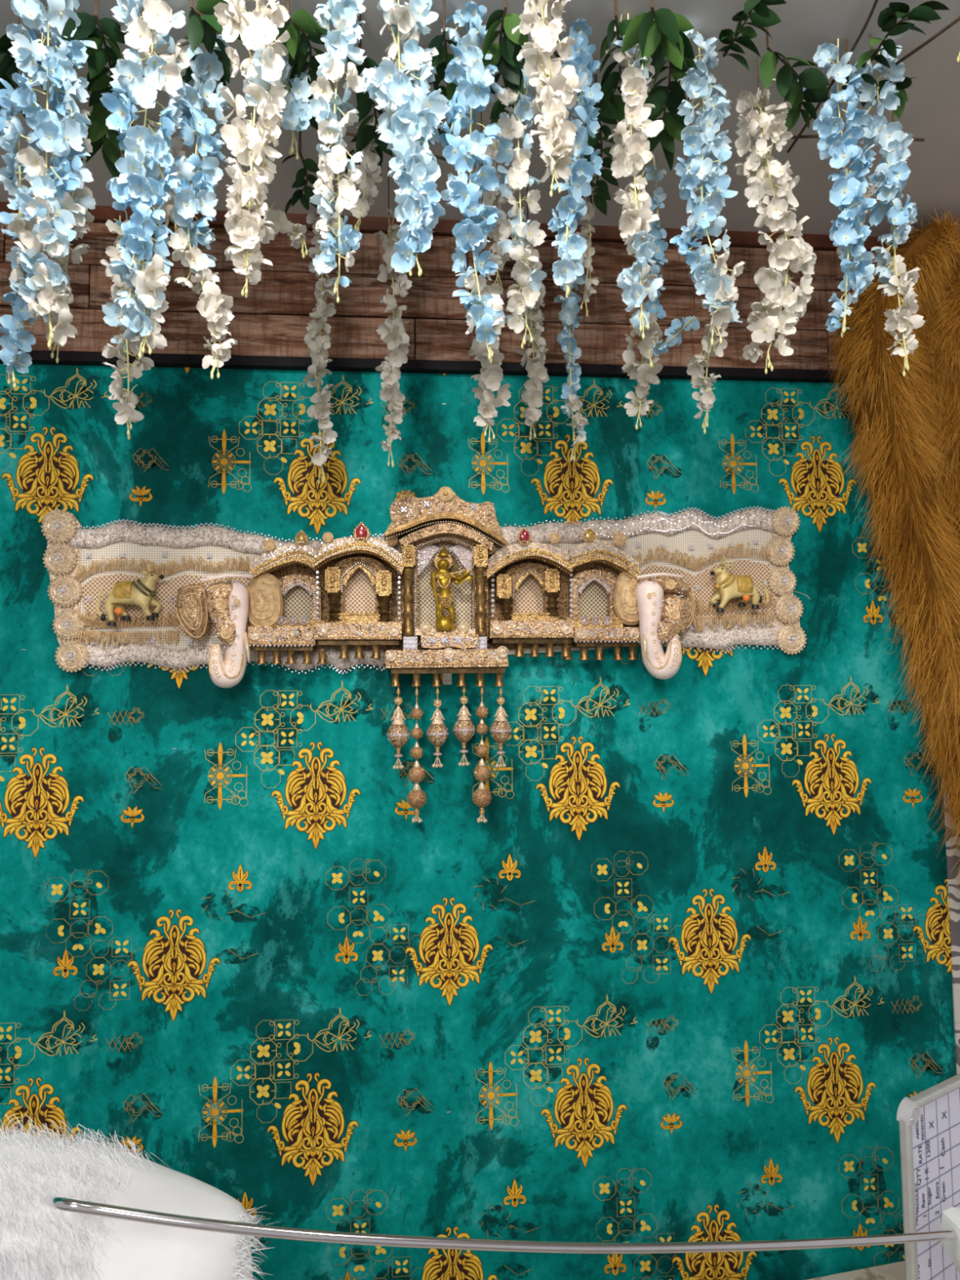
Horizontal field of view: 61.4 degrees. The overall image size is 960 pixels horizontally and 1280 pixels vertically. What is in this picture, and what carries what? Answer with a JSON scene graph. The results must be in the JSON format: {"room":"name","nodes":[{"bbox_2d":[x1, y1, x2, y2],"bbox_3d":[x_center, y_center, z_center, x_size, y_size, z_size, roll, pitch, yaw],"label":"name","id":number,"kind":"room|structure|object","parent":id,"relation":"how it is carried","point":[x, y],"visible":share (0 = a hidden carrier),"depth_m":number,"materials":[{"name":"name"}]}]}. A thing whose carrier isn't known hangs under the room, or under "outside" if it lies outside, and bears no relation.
{"room":"home decor shop","nodes":[
{"label":"home decor shop","id":0,"kind":"room"},
{"bbox_2d":[0,1114,279,1279],"bbox_3d":[-0.463,0.830,0.919,0.467,0.523,0.354,0,-4,-5],"label":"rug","id":1,"kind":"object","parent":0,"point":[38,1241],"visible":0.9,"depth_m":0.91,"materials":[{"name":"fur"}]},
{"bbox_2d":[0,222,959,1279],"bbox_3d":[-0.044,0.393,1.665,4.200,2.520,0.124,0,-4,-5],"label":"wall","id":2,"kind":"structure","parent":0,"point":[686,974],"depth_m":1.63,"materials":[{"name":"teal paper"}]},
{"bbox_2d":[0,349,846,382],"bbox_3d":[-0.051,-0.564,1.674,4.200,0.019,0.022,0,-4,-5],"label":"trim","id":3,"kind":"structure","parent":2,"relation":"attached to","point":[43,357],"depth_m":1.66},
{"bbox_2d":[40,486,810,688],"bbox_3d":[-0.075,-0.107,1.595,1.558,0.399,0.113,0,-4,-5],"label":"wall hanging","id":4,"kind":"object","parent":2,"relation":"attached to","point":[224,599],"depth_m":1.60,"materials":[{"name":"beige fabric"}]},
{"bbox_2d":[256,650,266,664],"bbox_3d":[-0.424,0.033,1.571,0.020,0.028,0.020,0,-4,-5],"label":"bell","id":5,"kind":"object","parent":4,"relation":"on","point":[261,654],"depth_m":1.56,"materials":[{"name":"gold metal"}]},
{"bbox_2d":[271,650,282,664],"bbox_3d":[-0.395,0.033,1.574,0.021,0.028,0.020,0,-4,-5],"label":"bell","id":6,"kind":"object","parent":4,"relation":"on","point":[276,654],"depth_m":1.57,"materials":[{"name":"gold metal"}]},
{"bbox_2d":[285,650,296,664],"bbox_3d":[-0.368,0.033,1.576,0.021,0.028,0.020,0,-4,-5],"label":"bell","id":7,"kind":"object","parent":4,"relation":"on","point":[291,654],"depth_m":1.57,"materials":[{"name":"gold metal"}]},
{"bbox_2d":[282,582,312,595],"bbox_3d":[-0.358,-0.100,1.592,0.059,0.027,0.007,0,-4,-5],"label":"arch","id":8,"kind":"object","parent":4,"relation":"hanging from","point":[286,586],"depth_m":1.59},
{"bbox_2d":[302,650,312,664],"bbox_3d":[-0.337,0.033,1.579,0.021,0.028,0.020,0,-4,-5],"label":"bell","id":9,"kind":"object","parent":4,"relation":"on","point":[307,654],"depth_m":1.57,"materials":[{"name":"gold metal"}]},
{"bbox_2d":[316,648,328,664],"bbox_3d":[-0.308,0.033,1.581,0.021,0.028,0.020,0,-4,-5],"label":"bell","id":10,"kind":"object","parent":4,"relation":"on","point":[322,653],"depth_m":1.58,"materials":[{"name":"gold metal"}]},
{"bbox_2d":[338,644,349,658],"bbox_3d":[-0.267,0.022,1.586,0.021,0.028,0.020,0,-4,-5],"label":"bell","id":11,"kind":"object","parent":4,"relation":"on","point":[344,648],"depth_m":1.58,"materials":[{"name":"gold metal"}]},
{"bbox_2d":[353,644,364,658],"bbox_3d":[-0.237,0.022,1.588,0.021,0.028,0.020,0,-4,-5],"label":"bell","id":12,"kind":"object","parent":4,"relation":"on","point":[358,648],"depth_m":1.58,"materials":[{"name":"gold metal"}]},
{"bbox_2d":[342,564,375,586],"bbox_3d":[-0.238,-0.127,1.598,0.062,0.043,0.007,0,-4,-5],"label":"arch","id":13,"kind":"object","parent":4,"relation":"hanging from","point":[348,570],"depth_m":1.60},
{"bbox_2d":[370,644,381,658],"bbox_3d":[-0.204,0.022,1.591,0.021,0.028,0.020,0,-4,-5],"label":"bell","id":14,"kind":"object","parent":4,"relation":"on","point":[375,648],"depth_m":1.58,"materials":[{"name":"gold metal"}]},
{"bbox_2d":[390,673,400,686],"bbox_3d":[-0.164,0.076,1.575,0.021,0.028,0.020,0,-4,-5],"label":"bell","id":15,"kind":"object","parent":4,"relation":"on","point":[395,677],"depth_m":1.57,"materials":[{"name":"gold metal"}]},
{"bbox_2d":[386,686,410,769],"bbox_3d":[-0.158,0.170,1.570,0.046,0.160,0.045,0,-4,-5],"label":"pendant","id":16,"kind":"object","parent":4,"relation":"hanging from","point":[398,734],"visible":1,"depth_m":1.56,"materials":[{"name":"gold metal"}]},
{"bbox_2d":[406,686,426,822],"bbox_3d":[-0.123,0.221,1.569,0.038,0.262,0.038,0,-4,-5],"label":"pendant","id":17,"kind":"object","parent":4,"relation":"hanging from","point":[416,797],"visible":1,"depth_m":1.56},
{"bbox_2d":[411,673,422,686],"bbox_3d":[-0.124,0.076,1.579,0.021,0.028,0.020,0,-4,-5],"label":"bell","id":18,"kind":"object","parent":4,"relation":"on","point":[415,677],"depth_m":1.57,"materials":[{"name":"gold metal"}]},
{"bbox_2d":[428,636,435,643],"bbox_3d":[-0.093,0.000,1.562,0.014,0.013,0.003,0,-4,-5],"label":"flower","id":19,"kind":"object","parent":4,"relation":"on","point":[431,639],"depth_m":1.56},
{"bbox_2d":[431,673,442,686],"bbox_3d":[-0.084,0.077,1.582,0.021,0.028,0.020,0,-4,-5],"label":"bell","id":20,"kind":"object","parent":4,"relation":"on","point":[436,677],"depth_m":1.58,"materials":[{"name":"gold metal"}]},
{"bbox_2d":[426,686,448,768],"bbox_3d":[-0.083,0.169,1.577,0.044,0.157,0.043,0,-4,-5],"label":"pendant","id":21,"kind":"object","parent":4,"relation":"hanging from","point":[437,733],"visible":1,"depth_m":1.57,"materials":[{"name":"gold metal"}]},
{"bbox_2d":[440,636,448,643],"bbox_3d":[-0.068,0.000,1.564,0.014,0.013,0.003,0,-4,-5],"label":"flower","id":22,"kind":"object","parent":4,"relation":"on","point":[443,639],"depth_m":1.56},
{"bbox_2d":[430,548,473,631],"bbox_3d":[-0.056,-0.099,1.595,0.086,0.165,0.044,0,-4,-5],"label":"figurine","id":23,"kind":"object","parent":4,"relation":"on","point":[442,561],"visible":1,"depth_m":1.59,"materials":[{"name":"gold metal"}]},
{"bbox_2d":[453,636,461,643],"bbox_3d":[-0.043,0.000,1.566,0.014,0.013,0.003,0,-4,-5],"label":"flower","id":24,"kind":"object","parent":4,"relation":"on","point":[456,639],"depth_m":1.57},
{"bbox_2d":[456,673,466,686],"bbox_3d":[-0.037,0.077,1.586,0.021,0.028,0.021,0,-4,-5],"label":"bell","id":25,"kind":"object","parent":4,"relation":"on","point":[460,677],"depth_m":1.58,"materials":[{"name":"gold metal"}]},
{"bbox_2d":[453,686,475,766],"bbox_3d":[-0.031,0.167,1.581,0.044,0.158,0.044,0,-4,-5],"label":"pendant","id":26,"kind":"object","parent":4,"relation":"hanging from","point":[464,729],"visible":1,"depth_m":1.57,"materials":[{"name":"gold metal"}]},
{"bbox_2d":[475,673,485,686],"bbox_3d":[0.000,0.077,1.590,0.021,0.028,0.021,0,-4,-5],"label":"bell","id":27,"kind":"object","parent":4,"relation":"on","point":[479,677],"depth_m":1.58,"materials":[{"name":"gold metal"}]},
{"bbox_2d":[472,686,492,822],"bbox_3d":[0.003,0.221,1.580,0.038,0.267,0.038,0,-4,-5],"label":"pendant","id":28,"kind":"object","parent":4,"relation":"hanging from","point":[482,797],"visible":1,"depth_m":1.57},
{"bbox_2d":[493,672,504,686],"bbox_3d":[0.038,0.077,1.593,0.021,0.028,0.021,0,-4,-5],"label":"bell","id":29,"kind":"object","parent":4,"relation":"on","point":[499,676],"depth_m":1.59,"materials":[{"name":"gold metal"}]},
{"bbox_2d":[489,686,511,768],"bbox_3d":[0.041,0.170,1.587,0.045,0.158,0.044,0,-4,-5],"label":"pendant","id":30,"kind":"object","parent":4,"relation":"hanging from","point":[500,730],"visible":1,"depth_m":1.58,"materials":[{"name":"gold metal"}]},
{"bbox_2d":[514,643,524,657],"bbox_3d":[0.079,0.019,1.616,0.022,0.029,0.021,0,-4,-5],"label":"bell","id":31,"kind":"object","parent":4,"relation":"on","point":[518,646],"depth_m":1.61,"materials":[{"name":"gold metal"}]},
{"bbox_2d":[515,571,543,591],"bbox_3d":[0.101,-0.118,1.627,0.062,0.040,0.007,0,-4,-5],"label":"arch","id":32,"kind":"object","parent":4,"relation":"hanging from","point":[519,575],"depth_m":1.62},
{"bbox_2d":[528,643,539,657],"bbox_3d":[0.109,0.019,1.619,0.022,0.029,0.021,0,-4,-5],"label":"bell","id":33,"kind":"object","parent":4,"relation":"on","point":[534,646],"depth_m":1.61,"materials":[{"name":"gold metal"}]},
{"bbox_2d":[544,643,555,657],"bbox_3d":[0.140,0.019,1.621,0.022,0.029,0.021,0,-4,-5],"label":"bell","id":34,"kind":"object","parent":4,"relation":"on","point":[549,646],"depth_m":1.61,"materials":[{"name":"gold metal"}]},
{"bbox_2d":[560,643,571,657],"bbox_3d":[0.172,0.019,1.624,0.022,0.029,0.021,0,-4,-5],"label":"bell","id":35,"kind":"object","parent":4,"relation":"on","point":[566,647],"depth_m":1.62,"materials":[{"name":"gold metal"}]},
{"bbox_2d":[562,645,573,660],"bbox_3d":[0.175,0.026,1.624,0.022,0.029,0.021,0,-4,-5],"label":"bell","id":36,"kind":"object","parent":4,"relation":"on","point":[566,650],"depth_m":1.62,"materials":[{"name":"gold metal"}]},
{"bbox_2d":[578,646,589,660],"bbox_3d":[0.209,0.026,1.627,0.022,0.029,0.021,0,-4,-5],"label":"bell","id":37,"kind":"object","parent":4,"relation":"on","point":[584,650],"depth_m":1.62,"materials":[{"name":"gold metal"}]},
{"bbox_2d":[578,577,610,594],"bbox_3d":[0.232,-0.109,1.644,0.066,0.034,0.007,0,-4,-5],"label":"arch","id":38,"kind":"object","parent":4,"relation":"hanging from","point":[605,582],"depth_m":1.64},
{"bbox_2d":[594,646,604,660],"bbox_3d":[0.240,0.026,1.630,0.022,0.029,0.022,0,-4,-5],"label":"bell","id":39,"kind":"object","parent":4,"relation":"on","point":[598,650],"depth_m":1.62,"materials":[{"name":"gold metal"}]},
{"bbox_2d":[612,646,623,660],"bbox_3d":[0.278,0.026,1.633,0.022,0.029,0.022,0,-4,-5],"label":"bell","id":40,"kind":"object","parent":4,"relation":"on","point":[617,650],"depth_m":1.63,"materials":[{"name":"gold metal"}]},
{"bbox_2d":[626,646,637,660],"bbox_3d":[0.308,0.026,1.636,0.022,0.029,0.022,0,-4,-5],"label":"bell","id":41,"kind":"object","parent":4,"relation":"on","point":[632,650],"depth_m":1.63,"materials":[{"name":"gold metal"}]},
{"bbox_2d":[0,201,893,252],"bbox_3d":[-0.053,-0.854,1.687,4.200,0.028,0.032,0,-4,-5],"label":"wooden plank","id":42,"kind":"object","parent":2,"relation":"attached to","point":[369,224],"depth_m":1.69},
{"bbox_2d":[0,0,959,236],"bbox_3d":[-0.033,-1.003,0.306,4.400,0.100,3.000,0,-4,-5],"label":"ceiling","id":43,"kind":"structure","parent":0,"point":[931,112],"depth_m":1.35,"materials":[{"name":"grey paint"}]},
{"bbox_2d":[0,16,48,388],"bbox_3d":[-0.646,-0.620,1.134,0.072,0.548,0.063,0,-4,-5],"label":"strand","id":44,"kind":"object","parent":43,"relation":"hanging from","point":[11,341],"visible":0.56,"depth_m":1.12,"materials":[{"name":"blue plant"}]},
{"bbox_2d":[0,33,50,118],"bbox_3d":[-0.682,-0.841,1.195,0.082,0.100,0.176,2,-4,-33],"label":"leafy sprig","id":45,"kind":"object","parent":43,"relation":"attached to","point":[8,67],"visible":0.24,"depth_m":1.16,"materials":[{"name":"green plant"}]},
{"bbox_2d":[3,0,97,347],"bbox_3d":[-0.579,-0.668,1.086,0.116,0.555,0.107,0,-4,-5],"label":"strand","id":46,"kind":"object","parent":43,"relation":"hanging from","point":[47,222],"visible":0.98,"depth_m":1.07,"materials":[{"name":"blue plant"}]},
{"bbox_2d":[45,65,96,363],"bbox_3d":[-0.599,-0.645,1.179,0.068,0.494,0.056,0,-4,-5],"label":"strand","id":47,"kind":"object","parent":43,"relation":"hanging from","point":[84,197],"visible":0.21,"depth_m":1.18,"materials":[{"name":"beige plant"}]},
{"bbox_2d":[60,0,133,177],"bbox_3d":[-0.574,-0.834,1.238,0.097,0.111,0.326,1,-4,-22],"label":"leafy sprig","id":48,"kind":"object","parent":43,"relation":"attached to","point":[99,81],"visible":0.57,"depth_m":1.16,"materials":[{"name":"green plant"}]},
{"bbox_2d":[99,150,154,439],"bbox_3d":[-0.533,-0.594,1.227,0.060,0.592,0.081,-4,-5,41],"label":"strand","id":49,"kind":"object","parent":43,"relation":"hanging from","point":[113,313],"visible":0.56,"depth_m":1.21,"materials":[{"name":"beige plant"}]},
{"bbox_2d":[100,0,191,358],"bbox_3d":[-0.450,-0.665,1.095,0.099,0.586,0.103,0,-4,-5],"label":"strand","id":50,"kind":"object","parent":43,"relation":"hanging from","point":[137,185],"visible":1,"depth_m":1.08,"materials":[{"name":"blue plant"}]},
{"bbox_2d":[149,120,189,261],"bbox_3d":[-0.522,-0.775,1.356,0.067,0.285,0.068,-3,-4,33],"label":"strand","id":51,"kind":"object","parent":43,"relation":"hanging from","point":[176,148],"visible":0.23,"depth_m":1.35,"materials":[{"name":"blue plant"}]},
{"bbox_2d":[160,34,237,379],"bbox_3d":[-0.404,-0.631,1.152,0.106,0.530,0.083,-2,-4,24],"label":"strand","id":52,"kind":"object","parent":43,"relation":"hanging from","point":[206,68],"visible":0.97,"depth_m":1.15,"materials":[{"name":"blue plant"}]},
{"bbox_2d":[181,0,241,93],"bbox_3d":[-0.388,-0.848,1.145,0.084,0.098,0.181,1,-4,-30],"label":"leafy sprig","id":53,"kind":"object","parent":43,"relation":"attached to","point":[199,30],"visible":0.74,"depth_m":1.10,"materials":[{"name":"green plant"}]},
{"bbox_2d":[213,0,289,297],"bbox_3d":[-0.299,-0.688,1.067,0.092,0.488,0.095,0,-4,-5],"label":"strand","id":54,"kind":"object","parent":43,"relation":"hanging from","point":[264,90],"visible":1,"depth_m":1.05,"materials":[{"name":"beige plant"}]},
{"bbox_2d":[262,154,307,257],"bbox_3d":[-0.288,-0.732,1.190,0.075,0.327,0.049,1,-4,-27],"label":"strand","id":55,"kind":"object","parent":43,"relation":"hanging from","point":[296,232],"visible":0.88,"depth_m":1.18,"materials":[{"name":"beige plant"}]},
{"bbox_2d":[279,51,311,159],"bbox_3d":[-0.277,-0.797,1.174,0.070,0.198,0.078,0,-4,-5],"label":"strand","id":56,"kind":"object","parent":43,"relation":"hanging from","point":[296,115],"visible":0.63,"depth_m":1.17,"materials":[{"name":"blue plant"}]},
{"bbox_2d":[281,130,319,213],"bbox_3d":[-0.317,-0.835,1.439,0.066,0.090,0.149,0,-4,-11],"label":"leafy sprig","id":57,"kind":"object","parent":43,"relation":"attached to","point":[308,164],"visible":0.89,"depth_m":1.44,"materials":[{"name":"green plant"}]},
{"bbox_2d":[271,0,335,129],"bbox_3d":[-0.260,-0.845,1.189,0.100,0.103,0.222,0,-4,-13],"label":"leafy sprig","id":58,"kind":"object","parent":43,"relation":"attached to","point":[298,44],"visible":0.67,"depth_m":1.13,"materials":[{"name":"green plant"}]},
{"bbox_2d":[302,200,337,484],"bbox_3d":[-0.292,-0.579,1.484,0.069,0.595,0.065,-2,-4,24],"label":"strand","id":59,"kind":"object","parent":43,"relation":"hanging from","point":[317,344],"visible":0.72,"depth_m":1.48,"materials":[{"name":"beige plant"}]},
{"bbox_2d":[307,0,366,302],"bbox_3d":[-0.196,-0.713,1.120,0.080,0.504,0.077,0,-4,-5],"label":"strand","id":60,"kind":"object","parent":43,"relation":"hanging from","point":[326,104],"visible":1,"depth_m":1.11,"materials":[{"name":"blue plant"}]},
{"bbox_2d":[349,113,384,231],"bbox_3d":[-0.189,-0.785,1.347,0.063,0.224,0.058,0,-4,-5],"label":"strand","id":61,"kind":"object","parent":43,"relation":"hanging from","point":[371,171],"visible":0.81,"depth_m":1.34,"materials":[{"name":"beige plant"}]},
{"bbox_2d":[344,13,392,176],"bbox_3d":[-0.179,-0.843,1.279,0.095,0.097,0.266,0,-4,-9],"label":"leafy sprig","id":62,"kind":"object","parent":43,"relation":"attached to","point":[366,133],"visible":0.49,"depth_m":1.29,"materials":[{"name":"green plant"}]},
{"bbox_2d":[373,164,412,467],"bbox_3d":[-0.158,-0.595,1.477,0.069,0.568,0.062,-4,-5,42],"label":"strand","id":63,"kind":"object","parent":43,"relation":"hanging from","point":[397,340],"visible":0.91,"depth_m":1.47,"materials":[{"name":"beige plant"}]},
{"bbox_2d":[345,131,446,160],"bbox_3d":[-0.162,-0.866,1.386,0.228,0.037,0.010,1,-4,-22],"label":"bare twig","id":64,"kind":"object","parent":43,"relation":"attached to","point":[354,135],"visible":0.16,"depth_m":1.42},
{"bbox_2d":[360,0,449,276],"bbox_3d":[-0.105,-0.733,1.110,0.110,0.489,0.111,2,-4,-33],"label":"strand","id":65,"kind":"object","parent":43,"relation":"hanging from","point":[401,87],"visible":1,"depth_m":1.09,"materials":[{"name":"blue plant"}]},
{"bbox_2d":[427,0,457,145],"bbox_3d":[-0.059,-0.846,1.236,0.070,0.098,0.234,0,-4,-5],"label":"leafy sprig","id":66,"kind":"object","parent":43,"relation":"hanging from","point":[448,92],"visible":0.36,"depth_m":1.16,"materials":[{"name":"green plant"}]},
{"bbox_2d":[438,0,505,363],"bbox_3d":[-0.011,-0.687,1.133,0.093,0.610,0.092,0,-4,-5],"label":"strand","id":67,"kind":"object","parent":43,"relation":"hanging from","point":[486,313],"visible":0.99,"depth_m":1.12,"materials":[{"name":"blue plant"}]},
{"bbox_2d":[466,111,511,442],"bbox_3d":[0.010,-0.605,1.332,0.079,0.570,0.066,-3,-4,34],"label":"strand","id":68,"kind":"object","parent":43,"relation":"hanging from","point":[491,375],"visible":0.6,"depth_m":1.31,"materials":[{"name":"beige plant"}]},
{"bbox_2d":[482,139,510,292],"bbox_3d":[0.025,-0.769,1.404,0.061,0.337,0.052,0,-4,-5],"label":"strand","id":69,"kind":"object","parent":43,"relation":"hanging from","point":[490,197],"visible":0.45,"depth_m":1.40,"materials":[{"name":"beige plant"}]},
{"bbox_2d":[481,0,528,124],"bbox_3d":[0.039,-0.846,1.190,0.080,0.106,0.218,-1,-4,7],"label":"leafy sprig","id":70,"kind":"object","parent":43,"relation":"hanging from","point":[504,53],"visible":0.73,"depth_m":1.14,"materials":[{"name":"green plant"}]},
{"bbox_2d":[494,45,546,348],"bbox_3d":[0.059,-0.662,1.197,0.083,0.472,0.070,-1,-4,9],"label":"strand","id":71,"kind":"object","parent":43,"relation":"hanging from","point":[525,294],"visible":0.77,"depth_m":1.19,"materials":[{"name":"beige plant"}]},
{"bbox_2d":[513,186,549,440],"bbox_3d":[0.095,-0.624,1.504,0.068,0.513,0.065,-2,-4,17],"label":"strand","id":72,"kind":"object","parent":43,"relation":"hanging from","point":[537,373],"visible":0.68,"depth_m":1.49,"materials":[{"name":"beige plant"}]},
{"bbox_2d":[511,0,586,196],"bbox_3d":[0.088,-0.756,1.074,0.081,0.361,0.089,2,-5,-39],"label":"strand","id":73,"kind":"object","parent":43,"relation":"hanging from","point":[556,86],"visible":1,"depth_m":1.06,"materials":[{"name":"beige plant"}]},
{"bbox_2d":[553,184,588,462],"bbox_3d":[0.168,-0.604,1.506,0.061,0.553,0.058,-3,-4,32],"label":"strand","id":74,"kind":"object","parent":43,"relation":"hanging from","point":[570,307],"visible":0.87,"depth_m":1.50,"materials":[{"name":"blue plant"}]},
{"bbox_2d":[553,50,593,208],"bbox_3d":[0.170,-0.871,1.377,0.023,0.037,0.414,-2,-4,16],"label":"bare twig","id":75,"kind":"object","parent":43,"relation":"attached to","point":[555,52],"visible":0.17,"depth_m":1.32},
{"bbox_2d":[546,17,604,298],"bbox_3d":[0.138,-0.750,1.169,0.081,0.522,0.075,0,-4,-5],"label":"strand","id":76,"kind":"object","parent":43,"relation":"hanging from","point":[571,246],"visible":0.8,"depth_m":1.16,"materials":[{"name":"blue plant"}]},
{"bbox_2d":[575,195,599,316],"bbox_3d":[0.193,-0.734,1.477,0.042,0.298,0.056,0,-4,-5],"label":"strand","id":77,"kind":"object","parent":43,"relation":"hanging from","point":[587,228],"visible":0.83,"depth_m":1.47,"materials":[{"name":"beige plant"}]},
{"bbox_2d":[577,57,618,215],"bbox_3d":[0.204,-0.844,1.379,0.076,0.091,0.274,-1,-4,6],"label":"leafy sprig","id":78,"kind":"object","parent":43,"relation":"attached to","point":[609,114],"visible":0.53,"depth_m":1.38,"materials":[{"name":"green plant"}]},
{"bbox_2d":[584,0,639,127],"bbox_3d":[0.207,-0.855,1.207,0.081,0.089,0.195,0,-4,-5],"label":"leafy sprig","id":79,"kind":"object","parent":43,"relation":"attached to","point":[610,81],"visible":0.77,"depth_m":1.21,"materials":[{"name":"green plant"}]},
{"bbox_2d":[605,13,663,338],"bbox_3d":[0.218,-0.711,1.152,0.078,0.573,0.073,0,-4,-5],"label":"strand","id":80,"kind":"object","parent":43,"relation":"hanging from","point":[629,160],"visible":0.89,"depth_m":1.14,"materials":[{"name":"beige plant"}]},
{"bbox_2d":[622,174,662,429],"bbox_3d":[0.269,-0.621,1.373,0.071,0.539,0.062,0,-4,-5],"label":"strand","id":81,"kind":"object","parent":43,"relation":"hanging from","point":[645,375],"visible":0.82,"depth_m":1.36,"materials":[{"name":"beige plant"}]},
{"bbox_2d":[644,155,668,328],"bbox_3d":[0.319,-0.725,1.467,0.044,0.363,0.044,-1,-4,14],"label":"strand","id":82,"kind":"object","parent":43,"relation":"hanging from","point":[654,307],"visible":0.73,"depth_m":1.46,"materials":[{"name":"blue plant"}]},
{"bbox_2d":[622,0,697,170],"bbox_3d":[0.281,-0.845,1.223,0.109,0.110,0.297,-2,-4,16],"label":"leafy sprig","id":83,"kind":"object","parent":43,"relation":"attached to","point":[660,38],"visible":0.86,"depth_m":1.14,"materials":[{"name":"green plant"}]},
{"bbox_2d":[648,97,699,368],"bbox_3d":[0.301,-0.664,1.282,0.079,0.463,0.041,-3,-4,30],"label":"strand","id":84,"kind":"object","parent":43,"relation":"hanging from","point":[673,334],"visible":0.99,"depth_m":1.27,"materials":[{"name":"blue plant"}]},
{"bbox_2d":[685,235,728,434],"bbox_3d":[0.364,-0.612,1.318,0.065,0.564,0.062,0,-4,-5],"label":"strand","id":85,"kind":"object","parent":43,"relation":"hanging from","point":[697,362],"visible":0.94,"depth_m":1.31,"materials":[{"name":"beige plant"}]},
{"bbox_2d":[669,29,745,345],"bbox_3d":[0.329,-0.668,1.181,0.103,0.484,0.091,-3,-4,31],"label":"strand","id":86,"kind":"object","parent":43,"relation":"hanging from","point":[707,176],"visible":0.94,"depth_m":1.18,"materials":[{"name":"blue plant"}]},
{"bbox_2d":[714,0,786,71],"bbox_3d":[0.376,-0.869,1.132,0.072,0.074,0.132,0,-4,-5],"label":"leafy sprig","id":87,"kind":"object","parent":43,"relation":"attached to","point":[762,16],"visible":1,"depth_m":1.13,"materials":[{"name":"green plant"}]},
{"bbox_2d":[733,54,816,373],"bbox_3d":[0.452,-0.651,1.240,0.111,0.499,0.105,-3,-4,29],"label":"strand","id":88,"kind":"object","parent":43,"relation":"hanging from","point":[767,316],"visible":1,"depth_m":1.22,"materials":[{"name":"beige plant"}]},
{"bbox_2d":[759,26,830,131],"bbox_3d":[0.477,-0.854,1.216,0.083,0.097,0.179,-3,-4,37],"label":"leafy sprig","id":89,"kind":"object","parent":43,"relation":"attached to","point":[813,79],"visible":0.93,"depth_m":1.21,"materials":[{"name":"green plant"}]},
{"bbox_2d":[786,0,878,153],"bbox_3d":[0.544,-0.882,1.256,0.013,0.037,0.328,-1,-4,0],"label":"bare twig","id":90,"kind":"object","parent":43,"relation":"attached to","point":[875,2],"visible":0.81,"depth_m":1.19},
{"bbox_2d":[812,38,876,337],"bbox_3d":[0.545,-0.686,1.202,0.082,0.482,0.080,0,-4,-5],"label":"strand","id":91,"kind":"object","parent":43,"relation":"hanging from","point":[846,192],"visible":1,"depth_m":1.19,"materials":[{"name":"blue plant"}]},
{"bbox_2d":[836,162,878,261],"bbox_3d":[0.683,-0.777,1.462,0.074,0.252,0.052,-1,-4,13],"label":"strand","id":92,"kind":"object","parent":43,"relation":"hanging from","point":[869,190],"visible":0.1,"depth_m":1.45,"materials":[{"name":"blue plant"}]},
{"bbox_2d":[790,134,924,141],"bbox_3d":[0.640,-0.875,1.384,0.247,0.037,0.011,0,-4,-2],"label":"bare twig","id":93,"kind":"object","parent":43,"relation":"attached to","point":[806,136],"visible":0.33,"depth_m":1.38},
{"bbox_2d":[841,39,915,119],"bbox_3d":[0.612,-0.863,1.243,0.128,0.079,0.067,0,-4,-5],"label":"leafy sprig","id":94,"kind":"object","parent":43,"relation":"attached to","point":[900,86],"visible":0.58,"depth_m":1.24,"materials":[{"name":"green plant"}]},
{"bbox_2d":[854,39,925,376],"bbox_3d":[0.619,-0.659,1.227,0.086,0.527,0.076,-3,-4,30],"label":"strand","id":95,"kind":"object","parent":43,"relation":"hanging from","point":[892,173],"visible":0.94,"depth_m":1.22,"materials":[{"name":"blue plant"}]},
{"bbox_2d":[824,204,959,898],"bbox_3d":[1.180,-0.085,1.653,0.920,1.628,0.247,0,-4,-5],"label":"fur throw","id":96,"kind":"object","parent":43,"relation":"hanging from","point":[908,427],"visible":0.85,"depth_m":1.65,"materials":[{"name":"fur"}]},
{"bbox_2d":[857,0,949,69],"bbox_3d":[0.595,-0.870,1.154,0.095,0.076,0.108,0,-4,-5],"label":"leafy sprig","id":97,"kind":"object","parent":43,"relation":"attached to","point":[887,18],"visible":1,"depth_m":1.14,"materials":[{"name":"green plant"}]},
{"bbox_2d":[894,16,959,65],"bbox_3d":[0.655,-0.888,1.174,0.006,0.037,0.109,1,-4,-30],"label":"bare twig","id":98,"kind":"object","parent":43,"relation":"attached to","point":[957,19],"visible":1,"depth_m":1.18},
{"bbox_3d":[-0.004,1.612,0.146,4.400,0.100,3.000,0,-4,-5],"label":"floor","id":99,"kind":"structure","parent":0,"visible":0},
{"bbox_2d":[806,1261,905,1279],"bbox_3d":[0.046,1.423,0.985,1.920,0.378,0.920,0,-4,-13],"label":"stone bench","id":100,"kind":"object","parent":99,"relation":"on","point":[894,1271],"visible":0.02,"depth_m":1.61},
{"bbox_2d":[42,1194,958,1253],"bbox_3d":[0.092,0.656,0.905,1.091,0.230,0.083,0,-4,-12],"label":"chrome rod","id":101,"kind":"object","parent":100,"relation":"attached to","point":[51,1201],"visible":1,"depth_m":0.85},
{"bbox_2d":[896,1073,959,1279],"bbox_3d":[0.820,0.976,1.316,0.420,0.539,0.023,2,-4,-32],"label":"whiteboard","id":102,"kind":"object","parent":100,"relation":"on","point":[929,1120],"visible":0.99,"depth_m":1.25,"materials":[{"name":"plastic"}]},
{"bbox_2d":[940,1207,959,1273],"bbox_3d":[0.640,0.991,1.036,0.056,0.479,0.050,0,-4,-5],"label":"bracket","id":103,"kind":"object","parent":100,"relation":"on","point":[950,1220],"visible":0.78,"depth_m":1.06,"materials":[{"name":"plastic"}]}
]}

